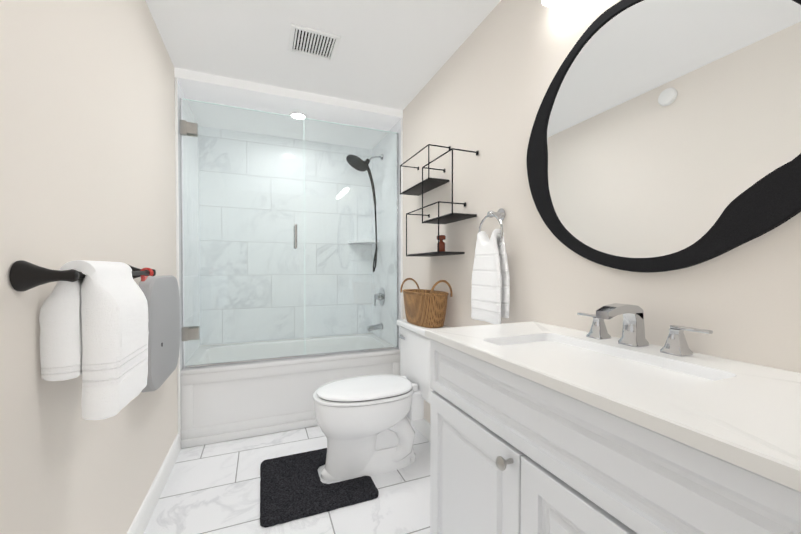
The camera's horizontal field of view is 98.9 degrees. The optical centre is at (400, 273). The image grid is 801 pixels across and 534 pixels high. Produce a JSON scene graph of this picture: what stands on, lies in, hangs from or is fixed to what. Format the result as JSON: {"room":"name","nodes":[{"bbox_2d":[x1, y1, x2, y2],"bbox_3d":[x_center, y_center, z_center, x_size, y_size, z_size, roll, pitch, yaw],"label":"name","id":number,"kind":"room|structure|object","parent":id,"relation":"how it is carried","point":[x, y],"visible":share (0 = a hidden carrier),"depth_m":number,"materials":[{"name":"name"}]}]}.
{"room":"bathroom","nodes":[
{"label":"bathroom","id":0,"kind":"room"},
{"bbox_2d":[0,0,177,533],"bbox_3d":[-0.953,-0.063,0.909,0.100,2.380,4.365,0,1,-22],"label":"wall","id":1,"kind":"structure","parent":0,"point":[87,130],"depth_m":0.98,"materials":[{"name":"white paint"}]},
{"bbox_2d":[9,260,155,291],"bbox_3d":[-0.900,0.001,1.053,0.100,0.068,0.688,0,1,-22],"label":"towel bar","id":2,"kind":"object","parent":1,"relation":"attached to","point":[24,275],"visible":0.79,"depth_m":0.75,"materials":[{"name":"black metal"}]},
{"bbox_2d":[39,260,148,419],"bbox_3d":[-0.822,0.163,0.944,0.158,0.394,0.257,0,1,-22],"label":"hanging towel","id":3,"kind":"object","parent":2,"relation":"hanging from","point":[94,331],"visible":0.98,"depth_m":0.84,"materials":[{"name":"fabric"}]},
{"bbox_2d":[127,434,180,533],"bbox_3d":[-0.752,1.077,0.582,0.015,0.110,3.376,0,1,-22],"label":"baseboard","id":4,"kind":"structure","parent":1,"relation":"attached to","point":[140,522],"depth_m":1.65,"materials":[{"name":"white wood"}]},
{"bbox_2d":[138,268,179,391],"bbox_3d":[-1.109,0.240,1.593,0.084,0.533,0.629,0,1,-22],"label":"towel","id":5,"kind":"object","parent":1,"relation":"attached to","point":[161,293],"visible":0.81,"depth_m":1.53,"materials":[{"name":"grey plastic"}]},
{"bbox_2d":[144,423,429,533],"bbox_3d":[-0.200,1.172,1.232,1.724,0.100,4.365,0,1,-22],"label":"floor","id":6,"kind":"structure","parent":0,"point":[213,488],"depth_m":1.72,"materials":[{"name":"tile"}]},
{"bbox_2d":[180,333,399,448],"bbox_3d":[-0.834,0.853,2.793,1.516,0.495,0.757,0,1,-22],"label":"bathtub","id":7,"kind":"object","parent":6,"relation":"on","point":[222,403],"visible":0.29,"depth_m":2.39,"materials":[{"name":"white ceramic"}]},
{"bbox_2d":[180,98,398,368],"bbox_3d":[-0.711,-0.257,2.474,1.495,1.728,0.097,0,1,-22],"label":"glass","id":8,"kind":"object","parent":7,"relation":"on","point":[190,332],"visible":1,"depth_m":2.42,"materials":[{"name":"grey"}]},
{"bbox_2d":[260,448,378,527],"bbox_3d":[-0.459,1.101,1.855,0.557,0.022,0.548,0,1,-22],"label":"rug","id":9,"kind":"object","parent":6,"relation":"on","point":[293,487],"visible":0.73,"depth_m":1.73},
{"bbox_2d":[313,319,449,480],"bbox_3d":[-0.116,0.711,2.001,0.771,0.801,0.486,0,1,-22],"label":"toilet","id":10,"kind":"object","parent":6,"relation":"on","point":[364,424],"visible":0.96,"depth_m":1.88,"materials":[{"name":"white ceramic"}]},
{"bbox_2d":[400,278,452,327],"bbox_3d":[0.146,0.169,2.111,0.203,0.276,0.469,0,1,-22],"label":"basket","id":11,"kind":"object","parent":10,"relation":"on","point":[425,308],"visible":1,"depth_m":1.96,"materials":[{"name":"wicker"}]},
{"bbox_2d":[425,321,800,533],"bbox_3d":[0.487,0.665,0.861,0.518,0.925,0.975,0,1,-22],"label":"bathroom vanity","id":12,"kind":"object","parent":6,"relation":"on","point":[538,428],"visible":1,"depth_m":0.68,"materials":[{"name":"white paint"}]},
{"bbox_2d":[577,303,712,356],"bbox_3d":[0.611,0.142,0.948,0.152,0.118,0.360,0,1,-22],"label":"faucet","id":13,"kind":"object","parent":12,"relation":"on","point":[633,333],"visible":1,"depth_m":0.94,"materials":[{"name":"silver metal"}]},
{"bbox_2d":[205,333,370,345],"bbox_3d":[-1.001,-0.096,3.191,1.524,2.380,0.100,0,1,-22],"label":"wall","id":14,"kind":"structure","parent":0,"point":[286,339],"depth_m":3.13,"materials":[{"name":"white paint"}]},
{"bbox_2d":[175,77,402,436],"bbox_3d":[-0.834,-0.061,2.780,1.524,2.322,0.787,0,1,-22],"label":"tiled wall","id":15,"kind":"structure","parent":14,"relation":"attached to","point":[335,214],"depth_m":3.04,"materials":[{"name":"white tile"}]},
{"bbox_2d":[348,240,379,243],"bbox_3d":[-0.350,-0.302,3.253,0.240,0.022,0.240,0,1,-22],"label":"corner shelf","id":16,"kind":"object","parent":15,"relation":"attached to","point":[362,242],"depth_m":3.20,"materials":[{"name":"white ceramic"}]},
{"bbox_2d":[346,154,382,271],"bbox_3d":[-0.327,-0.547,3.076,0.326,1.070,0.267,0,1,-22],"label":"shower head","id":17,"kind":"object","parent":15,"relation":"attached to","point":[359,162],"depth_m":3.07},
{"bbox_2d":[367,323,382,331],"bbox_3d":[-0.234,0.485,3.110,0.147,0.072,0.064,0,1,-22],"label":"tub spout","id":18,"kind":"object","parent":15,"relation":"attached to","point":[379,326],"depth_m":3.09,"materials":[{"name":"silver metal"}]},
{"bbox_2d":[374,288,384,305],"bbox_3d":[-0.204,0.212,3.119,0.074,0.167,0.164,0,1,-22],"label":"shower valve","id":19,"kind":"object","parent":15,"relation":"attached to","point":[381,294],"depth_m":3.10,"materials":[{"name":"silver metal"}]},
{"bbox_2d":[145,0,500,109],"bbox_3d":[-0.200,-1.307,1.197,1.724,0.100,4.365,0,1,-22],"label":"ceiling","id":20,"kind":"structure","parent":0,"point":[395,54],"depth_m":1.86,"materials":[{"name":"white paint"}]},
{"bbox_2d":[174,67,402,148],"bbox_3d":[-0.834,-1.251,2.763,1.524,0.057,0.787,0,1,-22],"label":"soffit","id":21,"kind":"object","parent":20,"relation":"attached to","point":[205,87],"visible":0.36,"depth_m":2.58,"materials":[{"name":"white paint"}]},
{"bbox_2d":[289,112,306,119],"bbox_3d":[-0.791,-1.216,2.650,0.136,0.007,0.136,0,1,-22],"label":"recessed light","id":22,"kind":"object","parent":21,"relation":"attached to","point":[297,114],"visible":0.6,"depth_m":2.64,"materials":[{"name":"white"}]},
{"bbox_2d":[288,23,340,60],"bbox_3d":[-0.476,-1.260,1.880,0.254,0.012,0.227,0,1,-22],"label":"ceiling vent","id":23,"kind":"object","parent":20,"relation":"in","point":[310,42],"visible":1,"depth_m":1.87,"materials":[{"name":"white"}]},
{"bbox_2d":[403,0,800,422],"bbox_3d":[0.552,-0.072,1.519,0.100,2.380,4.365,0,1,-22],"label":"wall","id":24,"kind":"structure","parent":0,"point":[483,91],"depth_m":1.43,"materials":[{"name":"white paint"}]},
{"bbox_2d":[411,418,429,441],"bbox_3d":[0.274,1.056,2.070,0.015,0.110,1.386,0,1,-22],"label":"baseboard","id":25,"kind":"structure","parent":24,"relation":"attached to","point":[422,426],"depth_m":2.34,"materials":[{"name":"white wood"}]},
{"bbox_2d":[400,144,450,195],"bbox_3d":[0.143,-0.646,2.190,0.142,0.206,0.451,0,1,-22],"label":"wire shelf","id":26,"kind":"object","parent":24,"relation":"attached to","point":[429,183],"visible":0.88,"depth_m":2.14,"materials":[{"name":"black metal"}]},
{"bbox_2d":[406,201,465,256],"bbox_3d":[0.194,-0.249,2.037,0.168,0.281,0.448,0,1,-22],"label":"wire shelf","id":27,"kind":"object","parent":24,"relation":"attached to","point":[438,253],"visible":1,"depth_m":1.93,"materials":[{"name":"black metal"}]},
{"bbox_2d":[437,235,445,251],"bbox_3d":[0.234,-0.170,1.971,0.052,0.098,0.052,0,1,-22],"label":"bottle","id":28,"kind":"object","parent":27,"relation":"on","point":[442,243],"visible":0.85,"depth_m":1.95,"materials":[{"name":"brown"}]},
{"bbox_2d":[422,148,477,223],"bbox_3d":[0.261,-0.462,1.889,0.152,0.336,0.357,0,1,-22],"label":"wire shelf","id":29,"kind":"object","parent":24,"relation":"attached to","point":[452,217],"visible":1,"depth_m":1.83,"materials":[{"name":"black metal"}]},
{"bbox_2d":[478,208,504,247],"bbox_3d":[0.432,-0.196,1.576,0.072,0.211,0.182,0,1,-22],"label":"towel ring","id":30,"kind":"object","parent":24,"relation":"attached to","point":[499,214],"visible":0.71,"depth_m":1.56,"materials":[{"name":"silver metal"}]},
{"bbox_2d":[471,229,509,323],"bbox_3d":[0.408,0.011,1.569,0.073,0.420,0.212,0,1,-22],"label":"hand towel","id":31,"kind":"object","parent":30,"relation":"hanging from","point":[490,298],"visible":0.96,"depth_m":1.51,"materials":[{"name":"fabric"}]},
{"bbox_2d":[542,0,561,7],"bbox_3d":[0.653,-1.007,1.007,0.082,0.085,0.565,0,1,-22],"label":"vanity light","id":32,"kind":"object","parent":24,"relation":"attached to","point":[551,3],"visible":1,"depth_m":1.24,"materials":[{"name":"silver metal"}]},
{"bbox_2d":[526,0,800,272],"bbox_3d":[0.688,-0.415,1.004,0.025,0.823,0.870,0,1,-22],"label":"mirror","id":33,"kind":"object","parent":24,"relation":"attached to","point":[665,135],"visible":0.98,"depth_m":0.91,"materials":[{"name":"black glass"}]}
]}

